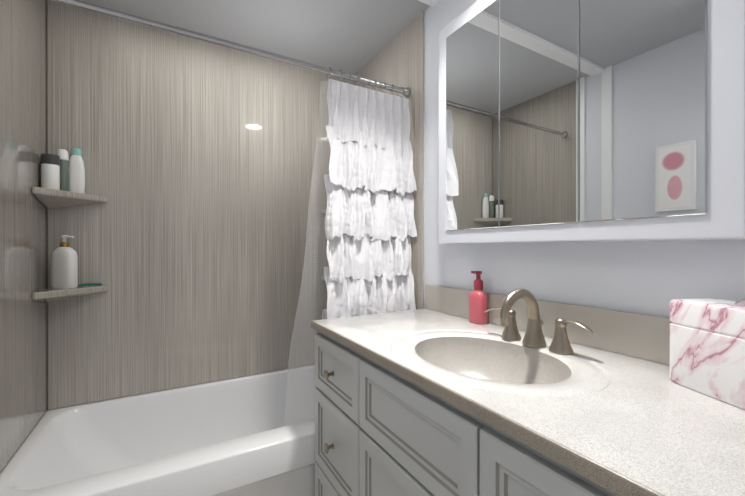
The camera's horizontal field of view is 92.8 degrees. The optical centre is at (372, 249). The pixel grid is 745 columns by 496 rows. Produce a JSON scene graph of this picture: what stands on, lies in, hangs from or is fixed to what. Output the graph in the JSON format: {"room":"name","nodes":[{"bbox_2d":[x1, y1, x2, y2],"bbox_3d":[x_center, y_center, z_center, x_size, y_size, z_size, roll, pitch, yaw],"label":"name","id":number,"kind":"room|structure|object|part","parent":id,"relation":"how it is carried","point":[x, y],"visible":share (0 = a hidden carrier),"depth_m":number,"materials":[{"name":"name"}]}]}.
{"room":"bathroom","nodes":[
{"label":"bathroom","id":0,"kind":"room"},
{"bbox_2d":[47,364,313,410],"bbox_3d":[-0.798,0.020,1.953,1.690,2.445,0.100,0,0,-30],"label":"wall","id":1,"kind":"structure","parent":0,"point":[173,388],"depth_m":1.77,"materials":[{"name":"white paint"}]},
{"bbox_2d":[47,0,351,409],"bbox_3d":[-0.771,-0.204,1.907,1.490,1.798,0.006,0,0,-30],"label":"wall panel","id":2,"kind":"object","parent":1,"relation":"attached to","point":[188,241],"visible":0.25,"depth_m":1.78,"materials":[{"name":"grey laminate"}]},
{"bbox_2d":[46,0,47,409],"bbox_3d":[-1.407,-0.203,1.534,0.004,1.798,0.002,0,0,-30],"label":"trim","id":3,"kind":"structure","parent":2,"relation":"attached to","point":[47,153],"depth_m":1.53,"materials":[{"name":"grey"}]},
{"bbox_2d":[32,285,107,303],"bbox_3d":[-1.266,0.201,1.502,0.215,0.068,0.200,0,0,-30],"label":"corner shelf","id":4,"kind":"object","parent":2,"relation":"attached to","point":[49,295],"visible":1,"depth_m":1.49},
{"bbox_2d":[51,235,77,288],"bbox_3d":[-1.321,0.052,1.522,0.091,0.228,0.080,0,0,-30],"label":"pump bottle","id":5,"kind":"object","parent":4,"relation":"on","point":[64,265],"visible":0.98,"depth_m":1.50,"materials":[{"name":"white plastic"}]},
{"bbox_2d":[79,283,101,285],"bbox_3d":[-1.269,0.159,1.595,0.081,0.013,0.018,0,0,-40],"label":"razor","id":6,"kind":"object","parent":4,"relation":"on","point":[90,284],"visible":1,"depth_m":1.59,"materials":[{"name":"teal plastic"}]},
{"bbox_2d":[32,187,107,208],"bbox_3d":[-1.266,-0.208,1.501,0.215,0.068,0.200,0,0,-30],"label":"corner shelf","id":7,"kind":"object","parent":2,"relation":"attached to","point":[47,198],"visible":1,"depth_m":1.50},
{"bbox_2d":[41,154,59,189],"bbox_3d":[-1.330,-0.315,1.464,0.059,0.146,0.059,0,0,-30],"label":"jar","id":8,"kind":"object","parent":7,"relation":"on","point":[50,171],"visible":0.85,"depth_m":1.44,"materials":[{"name":"white plastic"}]},
{"bbox_2d":[56,149,68,190],"bbox_3d":[-1.333,-0.336,1.525,0.042,0.188,0.042,0,0,-30],"label":"spray bottle","id":9,"kind":"object","parent":7,"relation":"on","point":[63,154],"visible":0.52,"depth_m":1.51,"materials":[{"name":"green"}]},
{"bbox_2d":[69,148,84,193],"bbox_3d":[-1.307,-0.343,1.566,0.060,0.202,0.034,0,0,-30],"label":"shampoo bottle","id":10,"kind":"object","parent":7,"relation":"on","point":[76,174],"visible":0.79,"depth_m":1.55,"materials":[{"name":"white plastic"}]},
{"bbox_2d":[80,0,429,74],"bbox_3d":[-0.048,-1.150,0.651,1.490,0.100,2.900,0,0,-30],"label":"ceiling","id":11,"kind":"structure","parent":0,"point":[353,37],"depth_m":1.72,"materials":[{"name":"grey paint"}]},
{"bbox_2d":[424,0,744,317],"bbox_3d":[0.666,0.022,1.008,0.100,2.445,3.000,0,0,-30],"label":"wall","id":12,"kind":"structure","parent":0,"point":[655,278],"depth_m":1.04,"materials":[{"name":"white paint"}]},
{"bbox_2d":[352,14,419,309],"bbox_3d":[0.050,-0.204,1.968,0.006,1.798,0.709,0,0,-30],"label":"wall","id":13,"kind":"structure","parent":12,"relation":"attached to","point":[395,61],"depth_m":1.72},
{"bbox_2d":[420,11,423,308],"bbox_3d":[0.231,-0.203,1.651,0.009,1.798,0.020,0,0,-30],"label":"trim","id":14,"kind":"structure","parent":12,"relation":"attached to","point":[422,160],"depth_m":1.64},
{"bbox_2d":[418,0,439,6],"bbox_3d":[-0.355,-1.094,1.184,1.490,0.015,0.080,0,0,-30],"label":"trim","id":15,"kind":"structure","parent":12,"relation":"attached to","point":[432,3],"depth_m":1.56,"materials":[{"name":"white paint"}]},
{"bbox_2d":[438,0,744,243],"bbox_3d":[0.518,-0.443,1.060,0.098,0.845,0.872,0,0,-30],"label":"upper cabinet","id":16,"kind":"object","parent":12,"relation":"attached to","point":[588,120],"visible":1,"depth_m":0.90,"materials":[{"name":"white"}]},
{"bbox_3d":[-0.048,1.195,0.657,1.490,0.100,2.900,0,0,-30],"label":"floor","id":17,"kind":"structure","parent":0,"visible":0},
{"bbox_2d":[0,364,315,495],"bbox_3d":[-0.582,0.920,1.581,1.486,0.446,0.760,0,0,-30],"label":"bathtub","id":18,"kind":"object","parent":17,"relation":"on","point":[239,436],"visible":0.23,"depth_m":1.47,"materials":[{"name":"white ceramic"}]},
{"bbox_2d":[311,284,744,495],"bbox_3d":[0.325,0.653,0.913,0.584,0.983,1.291,0,0,-30],"label":"bathroom vanity","id":19,"kind":"object","parent":17,"relation":"on","point":[380,430],"depth_m":0.76,"materials":[{"name":"grey paint"}]},
{"bbox_2d":[469,271,487,323],"bbox_3d":[0.387,0.173,1.295,0.048,0.189,0.063,0,0,-30],"label":"soap dispenser","id":20,"kind":"object","parent":19,"relation":"on","point":[478,301],"visible":1,"depth_m":1.28,"materials":[{"name":"red"}]},
{"bbox_3d":[0.335,0.288,0.917,0.560,0.253,1.291,0,0,-30],"label":"bathroom vanity top","id":21,"kind":"part","parent":19,"relation":"part of","materials":[{"name":"white stone"}]},
{"bbox_2d":[484,288,593,354],"bbox_3d":[0.413,0.188,0.976,0.171,0.162,0.335,0,0,-30],"label":"faucet","id":22,"kind":"object","parent":19,"relation":"on","point":[534,337],"visible":1,"depth_m":0.97,"materials":[{"name":"silver metal"}]},
{"bbox_2d":[669,298,744,409],"bbox_3d":[0.677,0.177,0.611,0.115,0.184,0.260,0,0,-7],"label":"box","id":23,"kind":"object","parent":19,"relation":"on","point":[707,346],"visible":1,"depth_m":0.65,"materials":[{"name":"white stone"}]},
{"bbox_3d":[-0.711,0.023,0.213,0.100,2.445,3.000,0,0,-30],"label":"wall","id":24,"kind":"structure","parent":0,"visible":0},
{"bbox_2d":[0,0,46,471],"bbox_3d":[-1.239,-0.202,1.232,0.006,1.798,0.694,0,0,-30],"label":"wall","id":25,"kind":"structure","parent":24,"relation":"attached to","point":[23,313],"depth_m":1.27,"materials":[{"name":"grey laminate"}]},
{"bbox_2d":[52,0,410,97],"bbox_3d":[-0.465,-0.766,1.373,1.474,0.053,0.048,0,0,-30],"label":"shower curtain rod","id":26,"kind":"object","parent":25,"relation":"attached to","point":[368,81],"visible":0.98,"depth_m":1.34,"materials":[{"name":"silver metal"}]},
{"bbox_2d":[284,83,330,424],"bbox_3d":[-0.149,0.055,1.594,0.546,1.576,0.028,0,0,-30],"label":"curtain liner","id":27,"kind":"object","parent":26,"relation":"hanging from","point":[319,176],"visible":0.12,"depth_m":1.53,"materials":[{"name":"clear plastic"}]},
{"bbox_2d":[322,78,416,319],"bbox_3d":[-0.008,-0.029,1.585,0.463,1.408,0.080,0,0,-30],"label":"shower curtain","id":28,"kind":"object","parent":26,"relation":"hanging from","point":[370,187],"visible":0.73,"depth_m":1.58,"materials":[{"name":"white fabric"}]}
]}

